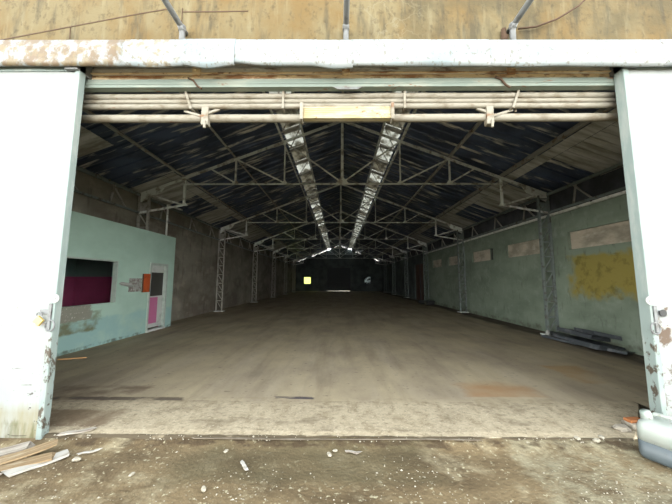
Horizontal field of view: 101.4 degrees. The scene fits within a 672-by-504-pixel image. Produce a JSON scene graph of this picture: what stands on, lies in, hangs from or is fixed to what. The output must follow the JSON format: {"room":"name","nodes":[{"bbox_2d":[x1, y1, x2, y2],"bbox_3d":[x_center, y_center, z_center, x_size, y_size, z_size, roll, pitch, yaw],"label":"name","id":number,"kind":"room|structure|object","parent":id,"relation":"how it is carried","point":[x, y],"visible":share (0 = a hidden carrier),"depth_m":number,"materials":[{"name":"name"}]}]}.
{"room":"warehouse entrance","nodes":[
{"label":"warehouse entrance","id":0,"kind":"room"},
{"bbox_2d":[57,211,175,356],"bbox_3d":[-7.090,0.662,6.179,3.300,2.910,5.990,0,-6,1],"label":"wall","id":1,"kind":"structure","parent":0,"point":[82,327],"depth_m":7.06,"materials":[{"name":"green paint"}]},
{"bbox_2d":[67,256,118,301],"bbox_3d":[-5.489,0.614,5.721,0.110,1.020,2.200,0,-6,1],"label":"window frame","id":2,"kind":"structure","parent":1,"relation":"in","point":[116,263],"depth_m":6.77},
{"bbox_2d":[119,282,132,286],"bbox_3d":[-5.382,0.834,7.045,0.100,0.134,0.405,0,-6,1],"label":"wall lamp","id":3,"kind":"object","parent":1,"relation":"attached to","point":[120,283],"visible":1,"depth_m":7.01,"materials":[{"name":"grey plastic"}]},
{"bbox_2d":[128,278,141,291],"bbox_3d":[-5.425,0.891,7.431,0.006,0.360,0.460,0,-6,1],"label":"notice sheet","id":4,"kind":"object","parent":1,"relation":"attached to","point":[136,282],"visible":0.93,"depth_m":7.44,"materials":[{"name":"grey paper"}]},
{"bbox_2d":[141,274,150,291],"bbox_3d":[-5.401,0.882,7.830,0.036,0.520,0.292,0,-6,1],"label":"notice sheet","id":5,"kind":"object","parent":1,"relation":"attached to","point":[146,279],"visible":1,"depth_m":7.82,"materials":[{"name":"orange paper"}]},
{"bbox_2d":[145,263,168,332],"bbox_3d":[-5.460,1.346,8.334,0.180,2.000,0.850,0,-6,1],"label":"door","id":6,"kind":"structure","parent":1,"relation":"in","point":[156,299],"depth_m":8.38,"materials":[{"name":"white paint"}]},
{"bbox_2d":[165,204,182,234],"bbox_3d":[-5.432,-1.002,9.234,0.084,1.077,0.745,-1,-6,7],"label":"vent pipe","id":7,"kind":"object","parent":1,"relation":"on","point":[168,205],"visible":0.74,"depth_m":8.89,"materials":[{"name":"metal"}]},
{"bbox_2d":[72,168,295,321],"bbox_3d":[-5.922,1.762,22.622,0.212,4.200,38.950,0,-6,1],"label":"wall","id":8,"kind":"structure","parent":0,"point":[196,255],"depth_m":11.70,"materials":[{"name":"concrete"}]},
{"bbox_2d":[77,91,341,261],"bbox_3d":[-3.032,-1.495,21.708,6.700,2.601,36.700,0,-6,1],"label":"roof","id":9,"kind":"structure","parent":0,"point":[189,148],"depth_m":8.83,"materials":[{"name":"metal"}]},
{"bbox_2d":[275,109,298,131],"bbox_3d":[-1.305,-3.659,7.433,0.530,0.314,1.100,0,-6,1],"label":"sheet","id":10,"kind":"object","parent":9,"relation":"attached to","point":[278,111],"visible":0.24,"depth_m":7.41,"materials":[{"name":"grey metal"}]},
{"bbox_2d":[283,124,303,149],"bbox_3d":[-1.294,-3.547,8.527,0.530,0.314,1.100,0,-6,1],"label":"sheet","id":11,"kind":"object","parent":9,"relation":"attached to","point":[294,130],"visible":0.76,"depth_m":8.37,"materials":[{"name":"white plastic"}]},
{"bbox_2d":[290,142,306,163],"bbox_3d":[-1.283,-3.434,9.621,0.530,0.314,1.100,0,-6,1],"label":"sheet","id":12,"kind":"object","parent":9,"relation":"attached to","point":[297,156],"visible":0.76,"depth_m":9.58,"materials":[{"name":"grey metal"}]},
{"bbox_2d":[295,158,309,174],"bbox_3d":[-1.273,-3.321,10.715,0.530,0.314,1.100,0,-6,1],"label":"sheet","id":13,"kind":"object","parent":9,"relation":"attached to","point":[302,165],"visible":0.76,"depth_m":10.68,"materials":[{"name":"white plastic"}]},
{"bbox_2d":[299,169,312,182],"bbox_3d":[-1.262,-3.208,11.809,0.530,0.314,1.100,0,-6,1],"label":"sheet","id":14,"kind":"object","parent":9,"relation":"attached to","point":[305,176],"visible":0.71,"depth_m":11.76,"materials":[{"name":"grey plastic"}]},
{"bbox_2d":[303,179,314,192],"bbox_3d":[-1.251,-3.095,12.903,0.530,0.314,1.100,0,-6,1],"label":"sheet","id":15,"kind":"object","parent":9,"relation":"attached to","point":[307,187],"visible":0.67,"depth_m":12.98,"materials":[{"name":"grey plastic"}]},
{"bbox_2d":[306,187,315,197],"bbox_3d":[-1.240,-2.983,13.997,0.530,0.314,1.100,0,-6,1],"label":"sheet","id":16,"kind":"object","parent":9,"relation":"attached to","point":[313,190],"visible":0.62,"depth_m":13.69,"materials":[{"name":"grey plastic"}]},
{"bbox_2d":[308,194,317,204],"bbox_3d":[-1.230,-2.870,15.091,0.530,0.314,1.100,0,-6,1],"label":"sheet","id":17,"kind":"object","parent":9,"relation":"attached to","point":[313,198],"visible":0.71,"depth_m":15.05,"materials":[{"name":"grey plastic"}]},
{"bbox_2d":[0,401,671,503],"bbox_3d":[0.387,4.608,29.682,120.000,0.071,120.000,0,-6,1],"label":"ground","id":18,"kind":"structure","parent":0,"point":[492,470],"depth_m":2.24,"materials":[{"name":"concrete"}]},
{"bbox_2d":[0,441,34,456],"bbox_3d":[-2.962,1.771,2.392,0.457,0.058,0.145,5,-7,-37],"label":"plank","id":19,"kind":"object","parent":18,"relation":"on","point":[22,446],"visible":0.67,"depth_m":2.46,"materials":[{"name":"grey wood"}]},
{"bbox_2d":[0,452,55,471],"bbox_3d":[-2.663,1.766,2.291,0.484,0.024,0.136,3,-7,-27],"label":"plank","id":20,"kind":"object","parent":18,"relation":"on","point":[45,457],"visible":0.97,"depth_m":2.32,"materials":[{"name":"brown wood"}]},
{"bbox_2d":[0,439,57,464],"bbox_3d":[-2.737,1.748,2.362,0.135,0.022,0.498,-5,-6,42],"label":"plank","id":21,"kind":"object","parent":20,"relation":"on","point":[8,458],"visible":1,"depth_m":2.40,"materials":[{"name":"brown wood"}]},
{"bbox_2d":[1,449,69,476],"bbox_3d":[-2.515,1.778,2.313,0.125,0.026,0.389,-5,-8,40],"label":"plank","id":22,"kind":"object","parent":18,"relation":"on","point":[60,455],"visible":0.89,"depth_m":2.27,"materials":[{"name":"white paint"}]},
{"bbox_2d":[77,448,101,454],"bbox_3d":[-2.221,1.800,2.479,0.187,0.016,0.026,3,-7,-26],"label":"splinter","id":23,"kind":"object","parent":18,"relation":"on","point":[95,450],"visible":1,"depth_m":2.48,"materials":[{"name":"white paint"}]},
{"bbox_2d":[2,434,670,503],"bbox_3d":[0.114,1.740,1.892,7.211,0.072,1.617,0,-6,1],"label":"gravel","id":24,"kind":"object","parent":18,"relation":"on","point":[253,436],"visible":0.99,"depth_m":2.17,"materials":[{"name":"gravel"}]},
{"bbox_2d":[192,437,481,440],"bbox_3d":[0.004,1.788,2.628,2.790,0.014,0.022,0,-6,0],"label":"threshold strip","id":25,"kind":"object","parent":18,"relation":"on","point":[192,437],"visible":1,"depth_m":2.62,"materials":[{"name":"concrete"}]},
{"bbox_2d":[636,409,671,467],"bbox_3d":[2.896,1.617,2.364,0.270,0.395,0.380,3,-7,-26],"label":"can","id":26,"kind":"object","parent":18,"relation":"on","point":[654,430],"visible":1,"depth_m":2.38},
{"bbox_2d":[0,0,671,39],"bbox_3d":[0.136,-1.823,3.278,24.000,7.500,0.150,0,-6,1],"label":"wall","id":27,"kind":"structure","parent":0,"point":[264,19],"depth_m":3.31,"materials":[{"name":"paint"}]},
{"bbox_2d":[0,8,247,39],"bbox_3d":[-2.663,-2.723,3.322,3.202,0.476,0.012,0,-6,1],"label":"cable","id":28,"kind":"object","parent":27,"relation":"attached to","point":[182,8],"depth_m":3.33,"materials":[{"name":"brown"}]},
{"bbox_2d":[161,0,187,38],"bbox_3d":[-1.811,-2.585,2.456,0.080,0.315,1.660,0,-6,1],"label":"pipe","id":29,"kind":"object","parent":27,"relation":"attached to","point":[182,30],"visible":0.84,"depth_m":3.11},
{"bbox_2d":[184,91,195,112],"bbox_3d":[-1.724,-1.928,3.265,0.106,0.544,0.096,0,-6,1],"label":"strap","id":30,"kind":"object","parent":27,"relation":"attached to","point":[185,92],"visible":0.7,"depth_m":3.21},
{"bbox_2d":[93,64,383,68],"bbox_3d":[0.136,-2.210,3.235,15.000,0.340,0.014,0,-6,1],"label":"trim","id":31,"kind":"structure","parent":27,"relation":"attached to","point":[236,65],"depth_m":3.24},
{"bbox_2d":[282,91,285,112],"bbox_3d":[-0.614,-1.928,3.254,0.026,0.540,0.096,0,-6,1],"label":"strap","id":32,"kind":"object","parent":27,"relation":"attached to","point":[283,92],"visible":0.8,"depth_m":3.19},
{"bbox_2d":[0,39,671,68],"bbox_3d":[0.146,-2.182,3.080,14.022,0.463,0.268,0,-6,1],"label":"metal gutter","id":33,"kind":"object","parent":27,"relation":"attached to","point":[198,53],"visible":1,"depth_m":2.96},
{"bbox_2d":[343,0,349,39],"bbox_3d":[0.109,-2.581,2.437,0.080,0.315,1.660,0,-6,1],"label":"pipe","id":34,"kind":"object","parent":27,"relation":"attached to","point":[346,2],"visible":0.87,"depth_m":3.10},
{"bbox_2d":[81,106,617,128],"bbox_3d":[0.135,-1.567,3.227,6.600,0.290,0.139,0,-6,1],"label":"pipe","id":35,"kind":"object","parent":27,"relation":"attached to","point":[507,117],"depth_m":3.22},
{"bbox_2d":[83,92,615,99],"bbox_3d":[0.135,-1.830,3.233,6.600,0.070,0.068,0,-6,1],"label":"pipe","id":36,"kind":"object","parent":27,"relation":"attached to","point":[506,94],"visible":0.7,"depth_m":3.21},
{"bbox_2d":[82,102,616,109],"bbox_3d":[0.135,-1.706,3.221,6.600,0.063,0.062,0,-6,1],"label":"pipe","id":37,"kind":"object","parent":27,"relation":"attached to","point":[589,105],"visible":0.84,"depth_m":3.20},
{"bbox_2d":[300,102,394,124],"bbox_3d":[0.124,-1.595,3.154,1.066,0.210,0.120,0,-6,1],"label":"box","id":38,"kind":"object","parent":37,"relation":"hanging from","point":[306,113],"visible":1,"depth_m":3.14,"materials":[{"name":"beige metal"}]},
{"bbox_2d":[83,98,615,103],"bbox_3d":[0.135,-1.766,3.227,6.600,0.056,0.054,0,-6,1],"label":"pipe","id":39,"kind":"object","parent":27,"relation":"attached to","point":[476,100],"visible":0.69,"depth_m":3.20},
{"bbox_2d":[84,76,614,91],"bbox_3d":[0.135,-1.912,3.151,7.000,0.149,0.111,0,-6,1],"label":"beam","id":40,"kind":"structure","parent":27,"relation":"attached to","point":[497,83],"depth_m":3.14,"materials":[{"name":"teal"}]},
{"bbox_2d":[91,67,610,75],"bbox_3d":[0.135,-2.080,3.171,7.000,0.110,0.105,0,-6,1],"label":"rail","id":41,"kind":"object","parent":27,"relation":"attached to","point":[194,71],"visible":0.6,"depth_m":3.16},
{"bbox_2d":[0,66,93,439],"bbox_3d":[-5.085,-0.167,2.957,4.572,4.010,0.220,0,-6,1],"label":"door","id":42,"kind":"structure","parent":41,"relation":"hanging from","point":[41,107],"depth_m":2.89,"materials":[{"name":"white paint"}]},
{"bbox_2d":[32,312,44,325],"bbox_3d":[-2.964,0.668,2.743,0.102,0.140,0.024,0,-6,1],"label":"padlock","id":43,"kind":"object","parent":42,"relation":"hanging from","point":[38,320],"visible":1,"depth_m":2.73,"materials":[{"name":"gold metal"}]},
{"bbox_2d":[51,294,59,302],"bbox_3d":[-2.843,0.470,2.780,0.084,0.083,0.016,0,-6,1],"label":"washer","id":44,"kind":"object","parent":42,"relation":"in","point":[55,298],"depth_m":2.78,"materials":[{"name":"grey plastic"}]},
{"bbox_2d":[608,66,671,420],"bbox_3d":[5.350,-0.148,2.853,4.557,4.010,0.220,0,-6,1],"label":"door","id":45,"kind":"structure","parent":41,"relation":"hanging from","point":[643,94],"depth_m":2.85,"materials":[{"name":"white paint"}]},
{"bbox_2d":[645,296,654,304],"bbox_3d":[3.111,0.480,2.721,0.084,0.083,0.016,0,-6,1],"label":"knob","id":46,"kind":"object","parent":45,"relation":"in","point":[650,300],"depth_m":2.72,"materials":[{"name":"white plastic"}]},
{"bbox_2d":[92,74,609,78],"bbox_3d":[0.135,-2.011,3.187,7.000,0.065,0.040,0,-6,1],"label":"rail","id":47,"kind":"object","parent":27,"relation":"attached to","point":[401,75],"visible":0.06,"depth_m":3.17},
{"bbox_2d":[402,91,405,112],"bbox_3d":[0.796,-1.926,3.240,0.026,0.540,0.096,0,-6,1],"label":"strap","id":48,"kind":"object","parent":27,"relation":"attached to","point":[403,92],"visible":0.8,"depth_m":3.18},
{"bbox_2d":[501,27,508,39],"bbox_3d":[1.972,-2.508,3.213,0.075,0.220,0.070,-4,-7,36],"label":"stub","id":49,"kind":"object","parent":27,"relation":"attached to","point":[504,36],"visible":0.73,"depth_m":3.20,"materials":[{"name":"brown"}]},
{"bbox_2d":[509,90,519,111],"bbox_3d":[2.076,-1.921,3.227,0.106,0.544,0.096,0,-6,1],"label":"strap","id":50,"kind":"object","parent":27,"relation":"attached to","point":[517,91],"visible":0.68,"depth_m":3.17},
{"bbox_2d":[506,0,533,39],"bbox_3d":[2.039,-2.578,2.417,0.080,0.315,1.660,0,-6,1],"label":"pipe","id":51,"kind":"object","parent":27,"relation":"attached to","point":[511,30],"visible":0.88,"depth_m":3.10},
{"bbox_2d":[518,0,584,29],"bbox_3d":[2.591,-2.846,3.224,0.910,0.477,0.040,0,-6,4],"label":"rod","id":52,"kind":"object","parent":27,"relation":"attached to","point":[529,27],"visible":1,"depth_m":3.21,"materials":[{"name":"brown"}]},
{"bbox_2d":[296,246,383,290],"bbox_3d":[0.534,2.318,39.065,12.900,6.501,0.200,0,-6,1],"label":"wall","id":53,"kind":"structure","parent":0,"point":[361,266],"depth_m":38.94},
{"bbox_2d":[304,277,310,283],"bbox_3d":[-4.045,4.025,38.923,1.050,1.050,0.060,0,-6,1],"label":"window","id":54,"kind":"structure","parent":53,"relation":"in","point":[307,280],"depth_m":38.91,"materials":[{"name":"yellow glass"}]},
{"bbox_2d":[327,268,349,290],"bbox_3d":[0.404,3.846,38.773,3.250,3.200,0.050,0,-6,1],"label":"door","id":55,"kind":"structure","parent":53,"relation":"in","point":[338,279],"depth_m":38.75,"materials":[{"name":"grey metal"}]},
{"bbox_2d":[364,277,370,283],"bbox_3d":[4.455,4.016,38.842,0.950,1.100,0.060,0,-6,1],"label":"window","id":56,"kind":"structure","parent":53,"relation":"in","point":[367,280],"depth_m":38.83,"materials":[{"name":"grey glass"}]},
{"bbox_2d":[43,291,648,441],"bbox_3d":[-1.001,3.676,20.627,15.400,0.090,36.231,0,-6,1],"label":"floor","id":57,"kind":"structure","parent":0,"point":[303,364],"depth_m":4.28,"materials":[{"name":"concrete"}]},
{"bbox_2d":[57,427,96,435],"bbox_3d":[-2.548,1.768,2.708,0.298,0.020,0.055,3,-6,-24],"label":"splinter","id":58,"kind":"object","parent":57,"relation":"on","point":[90,428],"visible":1,"depth_m":2.70,"materials":[{"name":"grey wood"}]},
{"bbox_2d":[136,196,150,230],"bbox_3d":[-5.654,0.312,7.965,0.425,3.980,0.320,0,-6,1],"label":"lattice column","id":59,"kind":"structure","parent":57,"relation":"on","point":[142,206],"depth_m":8.11,"materials":[{"name":"grey metal"}]},
{"bbox_2d":[74,165,140,212],"bbox_3d":[-5.820,-1.672,5.789,0.070,0.590,4.660,0,-6,1],"label":"girder","id":60,"kind":"object","parent":59,"relation":"attached to","point":[114,184],"visible":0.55,"depth_m":7.06,"materials":[{"name":"grey metal"}]},
{"bbox_2d":[214,230,225,311],"bbox_3d":[-5.601,0.876,13.436,0.425,3.980,0.320,0,-6,1],"label":"lattice column","id":61,"kind":"structure","parent":57,"relation":"on","point":[221,236],"depth_m":13.43,"materials":[{"name":"metal"}]},
{"bbox_2d":[142,198,220,239],"bbox_3d":[-5.770,-1.147,10.882,0.070,0.590,5.420,0,-6,1],"label":"girder","id":62,"kind":"object","parent":61,"relation":"attached to","point":[163,205],"visible":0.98,"depth_m":10.58,"materials":[{"name":"grey metal"}]},
{"bbox_2d":[251,244,257,301],"bbox_3d":[-5.547,1.440,18.907,0.425,3.980,0.320,0,-6,1],"label":"lattice column","id":63,"kind":"structure","parent":57,"relation":"on","point":[254,248],"depth_m":18.88,"materials":[{"name":"metal"}]},
{"bbox_2d":[222,231,253,251],"bbox_3d":[-5.717,-0.583,16.352,0.070,0.590,5.420,0,-6,1],"label":"girder","id":64,"kind":"object","parent":63,"relation":"attached to","point":[226,231],"visible":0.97,"depth_m":16.35,"materials":[{"name":"grey metal"}]},
{"bbox_2d":[271,252,275,296],"bbox_3d":[-5.494,2.004,24.378,0.425,3.980,0.320,0,-6,1],"label":"lattice column","id":65,"kind":"structure","parent":57,"relation":"on","point":[273,255],"depth_m":24.39,"materials":[{"name":"metal"}]},
{"bbox_2d":[284,257,287,293],"bbox_3d":[-5.440,2.568,29.848,0.425,3.980,0.320,0,-6,1],"label":"lattice column","id":66,"kind":"structure","parent":57,"relation":"on","point":[286,259],"depth_m":29.84,"materials":[{"name":"metal"}]},
{"bbox_2d":[384,263,386,291],"bbox_3d":[6.277,3.153,35.203,0.425,3.980,0.320,0,-6,1],"label":"lattice column","id":67,"kind":"structure","parent":57,"relation":"on","point":[384,263],"depth_m":35.11,"materials":[{"name":"metal"}]},
{"bbox_2d":[293,243,385,264],"bbox_3d":[0.453,0.263,35.558,12.030,2.909,0.085,0,-6,1],"label":"roof truss","id":68,"kind":"object","parent":67,"relation":"on","point":[338,243],"visible":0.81,"depth_m":35.52,"materials":[{"name":"metal"}]},
{"bbox_2d":[349,91,394,243],"bbox_3d":[1.502,-2.244,21.409,0.060,0.060,35.840,0,-6,1],"label":"purlin","id":69,"kind":"object","parent":68,"relation":"on","point":[384,123],"visible":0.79,"depth_m":10.45,"materials":[{"name":"grey paint"}]},
{"bbox_2d":[392,258,395,294],"bbox_3d":[6.224,2.589,29.732,0.425,3.980,0.320,0,-6,1],"label":"lattice column","id":70,"kind":"structure","parent":57,"relation":"on","point":[393,259],"depth_m":29.66,"materials":[{"name":"metal"}]},
{"bbox_2d":[285,236,394,262],"bbox_3d":[0.400,-0.301,30.087,12.030,2.909,0.085,0,-6,1],"label":"roof truss","id":71,"kind":"object","parent":70,"relation":"on","point":[338,236],"visible":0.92,"depth_m":30.03,"materials":[{"name":"metal"}]},
{"bbox_2d":[404,252,408,297],"bbox_3d":[6.171,2.025,24.261,0.425,3.980,0.320,0,-6,1],"label":"lattice column","id":72,"kind":"structure","parent":57,"relation":"on","point":[405,256],"depth_m":24.26,"materials":[{"name":"metal"}]},
{"bbox_2d":[273,226,406,257],"bbox_3d":[0.346,-0.865,24.616,12.030,2.909,0.085,0,-6,1],"label":"roof truss","id":73,"kind":"object","parent":72,"relation":"on","point":[320,234],"visible":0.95,"depth_m":24.56,"materials":[{"name":"metal"}]},
{"bbox_2d":[262,92,326,249],"bbox_3d":[-1.468,-2.021,21.415,0.060,0.060,35.840,0,-6,1],"label":"purlin","id":74,"kind":"object","parent":73,"relation":"on","point":[271,111],"visible":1,"depth_m":9.88,"materials":[{"name":"grey paint"}]},
{"bbox_2d":[362,91,510,253],"bbox_3d":[3.495,-1.480,21.311,0.070,0.070,35.840,0,-6,1],"label":"purlin","id":75,"kind":"object","parent":73,"relation":"on","point":[477,124],"visible":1,"depth_m":8.72,"materials":[{"name":"grey metal"}]},
{"bbox_2d":[422,244,428,299],"bbox_3d":[6.117,1.461,18.791,0.425,3.980,0.320,0,-6,1],"label":"lattice column","id":76,"kind":"structure","parent":57,"relation":"on","point":[424,248],"depth_m":18.79,"materials":[{"name":"metal"}]},
{"bbox_2d":[254,211,426,251],"bbox_3d":[0.293,-1.429,19.145,12.030,2.909,0.085,0,-6,1],"label":"roof truss","id":77,"kind":"object","parent":76,"relation":"on","point":[272,237],"visible":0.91,"depth_m":19.10,"materials":[{"name":"metal"}]},
{"bbox_2d":[426,231,460,251],"bbox_3d":[6.243,-0.561,16.233,0.070,0.590,5.420,0,-6,1],"label":"girder","id":78,"kind":"object","parent":76,"relation":"attached to","point":[455,231],"visible":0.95,"depth_m":16.02,"materials":[{"name":"grey metal"}]},
{"bbox_2d":[424,300,434,304],"bbox_3d":[5.869,3.183,17.316,0.544,0.250,0.692,0,-6,1],"label":"bundle","id":79,"kind":"object","parent":57,"relation":"on","point":[427,302],"visible":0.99,"depth_m":17.03,"materials":[{"name":"black metal"}]},
{"bbox_2d":[456,230,468,312],"bbox_3d":[6.064,0.897,13.320,0.425,3.980,0.320,0,-6,1],"label":"lattice column","id":80,"kind":"structure","parent":57,"relation":"on","point":[459,236],"depth_m":13.29,"materials":[{"name":"metal"}]},
{"bbox_2d":[220,185,462,240],"bbox_3d":[0.240,-1.993,13.675,12.030,2.909,0.085,0,-6,1],"label":"roof truss","id":81,"kind":"object","parent":80,"relation":"on","point":[455,228],"visible":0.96,"depth_m":13.64,"materials":[{"name":"metal"}]},
{"bbox_2d":[462,198,545,240],"bbox_3d":[6.189,-1.125,10.762,0.070,0.590,5.420,0,-6,1],"label":"girder","id":82,"kind":"object","parent":80,"relation":"attached to","point":[534,199],"visible":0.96,"depth_m":10.22,"materials":[{"name":"grey metal"}]},
{"bbox_2d":[536,195,559,335],"bbox_3d":[6.010,0.333,7.849,0.425,3.980,0.320,0,-6,1],"label":"lattice column","id":83,"kind":"structure","parent":57,"relation":"on","point":[541,206],"depth_m":7.83,"materials":[{"name":"grey metal"}]},
{"bbox_2d":[139,122,547,213],"bbox_3d":[0.186,-2.557,8.204,12.030,2.909,0.085,0,-6,1],"label":"roof truss","id":84,"kind":"object","parent":83,"relation":"on","point":[532,191],"visible":0.97,"depth_m":8.16,"materials":[{"name":"metal"}]},
{"bbox_2d":[82,110,304,257],"bbox_3d":[-4.386,-0.915,21.330,0.085,0.085,35.840,0,-6,1],"label":"purlin","id":85,"kind":"object","parent":84,"relation":"on","point":[88,112],"visible":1,"depth_m":7.11,"materials":[{"name":"grey metal"}]},
{"bbox_2d":[179,92,314,251],"bbox_3d":[-2.865,-1.492,21.375,0.070,0.070,35.840,0,-6,1],"label":"purlin","id":86,"kind":"object","parent":84,"relation":"on","point":[196,111],"visible":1,"depth_m":8.69,"materials":[{"name":"grey metal"}]},
{"bbox_2d":[292,92,330,247],"bbox_3d":[-0.868,-2.248,21.433,0.060,0.060,35.840,0,-6,1],"label":"purlin","id":87,"kind":"object","parent":84,"relation":"on","point":[297,110],"visible":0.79,"depth_m":10.42,"materials":[{"name":"grey paint"}]},
{"bbox_2d":[352,91,424,249],"bbox_3d":[2.101,-2.014,21.380,0.060,0.060,35.840,0,-6,1],"label":"purlin","id":88,"kind":"object","parent":84,"relation":"on","point":[414,110],"visible":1,"depth_m":9.61,"materials":[{"name":"grey paint"}]},
{"bbox_2d":[372,108,611,258],"bbox_3d":[5.013,-0.898,21.236,0.085,0.085,35.840,0,-6,1],"label":"purlin","id":89,"kind":"object","parent":84,"relation":"on","point":[579,125],"visible":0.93,"depth_m":7.07,"materials":[{"name":"grey metal"}]},
{"bbox_2d":[546,162,625,212],"bbox_3d":[6.140,-1.650,5.670,0.070,0.590,4.660,0,-6,1],"label":"girder","id":90,"kind":"object","parent":83,"relation":"attached to","point":[574,184],"visible":0.52,"depth_m":6.77,"materials":[{"name":"grey metal"}]},
{"bbox_2d":[553,334,625,350],"bbox_3d":[5.830,2.101,6.376,0.654,0.185,1.177,0,-6,-3],"label":"sheet","id":91,"kind":"object","parent":57,"relation":"on","point":[589,343],"visible":0.79,"depth_m":6.17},
{"bbox_2d":[541,335,576,344],"bbox_3d":[5.465,2.134,6.705,0.156,0.082,0.839,2,-6,-17],"label":"sheet","id":92,"kind":"object","parent":91,"relation":"on","point":[544,336],"visible":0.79,"depth_m":6.71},
{"bbox_2d":[557,327,609,341],"bbox_3d":[5.885,1.961,6.564,0.486,0.207,0.897,1,-6,-4],"label":"sheet","id":93,"kind":"object","parent":91,"relation":"on","point":[566,330],"visible":0.79,"depth_m":6.31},
{"bbox_2d":[574,327,622,340],"bbox_3d":[5.838,1.822,6.151,0.550,0.212,0.674,-1,-6,11],"label":"sheet","id":94,"kind":"object","parent":93,"relation":"on","point":[575,329],"visible":0.93,"depth_m":5.87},
{"bbox_2d":[611,424,631,432],"bbox_3d":[2.895,1.783,2.780,0.162,0.055,0.098,0,-6,1],"label":"stone","id":95,"kind":"object","parent":57,"relation":"on","point":[620,427],"visible":1,"depth_m":2.76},
{"bbox_2d":[607,348,635,354],"bbox_3d":[5.765,2.018,5.584,0.427,0.121,0.350,3,-7,-28],"label":"sheet","id":96,"kind":"object","parent":57,"relation":"on","point":[615,350],"visible":1,"depth_m":5.49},
{"bbox_2d":[621,419,636,429],"bbox_3d":[3.117,1.790,2.865,0.201,0.055,0.130,1,-6,-8],"label":"stone block","id":97,"kind":"object","parent":57,"relation":"on","point":[630,425],"visible":0.44,"depth_m":2.83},
{"bbox_2d":[623,417,639,422],"bbox_3d":[3.106,1.750,2.866,0.160,0.030,0.075,1,-6,-5],"label":"brick","id":98,"kind":"object","parent":97,"relation":"on","point":[628,419],"visible":0.72,"depth_m":2.86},
{"bbox_2d":[340,90,622,261],"bbox_3d":[3.668,-1.483,21.642,6.700,2.601,36.700,0,-6,1],"label":"roof","id":99,"kind":"structure","parent":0,"point":[595,147],"depth_m":8.58,"materials":[{"name":"metal"}]},
{"bbox_2d":[363,195,371,204],"bbox_3d":[1.740,-2.865,15.062,0.530,0.314,1.100,0,-6,1],"label":"sheet","id":100,"kind":"object","parent":99,"relation":"attached to","point":[366,198],"visible":0.81,"depth_m":15.02,"materials":[{"name":"white plastic"}]},
{"bbox_2d":[365,187,375,197],"bbox_3d":[1.729,-2.978,13.968,0.530,0.314,1.100,0,-6,1],"label":"sheet","id":101,"kind":"object","parent":99,"relation":"attached to","point":[368,190],"visible":0.74,"depth_m":13.61,"materials":[{"name":"white plastic"}]},
{"bbox_2d":[367,179,378,192],"bbox_3d":[1.719,-3.090,12.874,0.530,0.314,1.100,0,-6,1],"label":"sheet","id":102,"kind":"object","parent":99,"relation":"attached to","point":[374,187],"visible":0.57,"depth_m":12.95,"materials":[{"name":"grey plastic"}]},
{"bbox_2d":[369,169,383,182],"bbox_3d":[1.708,-3.203,11.780,0.530,0.314,1.100,0,-6,1],"label":"sheet","id":103,"kind":"object","parent":99,"relation":"attached to","point":[375,175],"visible":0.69,"depth_m":11.73,"materials":[{"name":"white plastic"}]},
{"bbox_2d":[372,158,387,174],"bbox_3d":[1.697,-3.316,10.685,0.530,0.314,1.100,0,-6,1],"label":"sheet","id":104,"kind":"object","parent":99,"relation":"attached to","point":[380,165],"visible":0.71,"depth_m":10.65,"materials":[{"name":"grey plastic"}]},
{"bbox_2d":[376,142,394,163],"bbox_3d":[1.687,-3.429,9.591,0.530,0.314,1.100,0,-6,1],"label":"sheet","id":105,"kind":"object","parent":99,"relation":"attached to","point":[383,147],"visible":0.71,"depth_m":9.54,"materials":[{"name":"white plastic"}]},
{"bbox_2d":[380,123,401,149],"bbox_3d":[1.676,-3.542,8.497,0.530,0.314,1.100,0,-6,1],"label":"sheet","id":106,"kind":"object","parent":99,"relation":"attached to","point":[395,132],"visible":0.74,"depth_m":8.35,"materials":[{"name":"white plastic"}]},
{"bbox_2d":[386,109,410,131],"bbox_3d":[1.665,-3.654,7.403,0.530,0.314,1.100,0,-6,1],"label":"sheet","id":107,"kind":"object","parent":99,"relation":"attached to","point":[396,111],"visible":0.26,"depth_m":7.61,"materials":[{"name":"grey plastic"}]},
{"bbox_2d":[382,167,643,355],"bbox_3d":[6.556,1.551,20.964,0.500,4.350,35.850,0,-6,1],"label":"wall","id":108,"kind":"structure","parent":0,"point":[596,288],"depth_m":8.02,"materials":[{"name":"green paint"}]},
{"bbox_2d":[416,264,423,299],"bbox_3d":[6.445,2.302,20.988,0.140,2.760,2.450,0,-6,1],"label":"door","id":109,"kind":"structure","parent":108,"relation":"in","point":[419,268],"depth_m":21.11,"materials":[{"name":"brown wood"}]},
{"bbox_2d":[432,259,441,268],"bbox_3d":[6.356,0.748,17.279,0.130,0.510,1.710,0,-6,1],"label":"window","id":110,"kind":"structure","parent":108,"relation":"in","point":[436,263],"depth_m":17.32,"materials":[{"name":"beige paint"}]},
{"bbox_2d":[449,256,459,265],"bbox_3d":[6.331,0.484,14.717,0.130,0.510,1.560,0,-6,1],"label":"window","id":111,"kind":"structure","parent":108,"relation":"in","point":[453,261],"depth_m":14.85,"materials":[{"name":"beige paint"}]},
{"bbox_2d":[471,249,493,263],"bbox_3d":[6.333,0.186,11.822,0.190,0.510,1.780,0,-6,1],"label":"window","id":112,"kind":"structure","parent":108,"relation":"in","point":[480,256],"depth_m":11.87,"materials":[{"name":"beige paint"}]},
{"bbox_2d":[505,239,539,258],"bbox_3d":[6.277,-0.079,9.256,0.130,0.510,1.740,0,-6,1],"label":"window","id":113,"kind":"structure","parent":108,"relation":"in","point":[528,248],"depth_m":9.21,"materials":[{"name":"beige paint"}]},
{"bbox_2d":[424,190,625,253],"bbox_3d":[6.375,-0.708,11.447,0.320,0.070,16.450,0,-6,1],"label":"trim","id":114,"kind":"structure","parent":108,"relation":"attached to","point":[624,191],"depth_m":7.74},
{"bbox_2d":[567,220,631,250],"bbox_3d":[6.246,-0.415,5.994,0.130,0.510,2.820,0,-6,1],"label":"window","id":115,"kind":"structure","parent":108,"relation":"in","point":[619,233],"depth_m":6.49,"materials":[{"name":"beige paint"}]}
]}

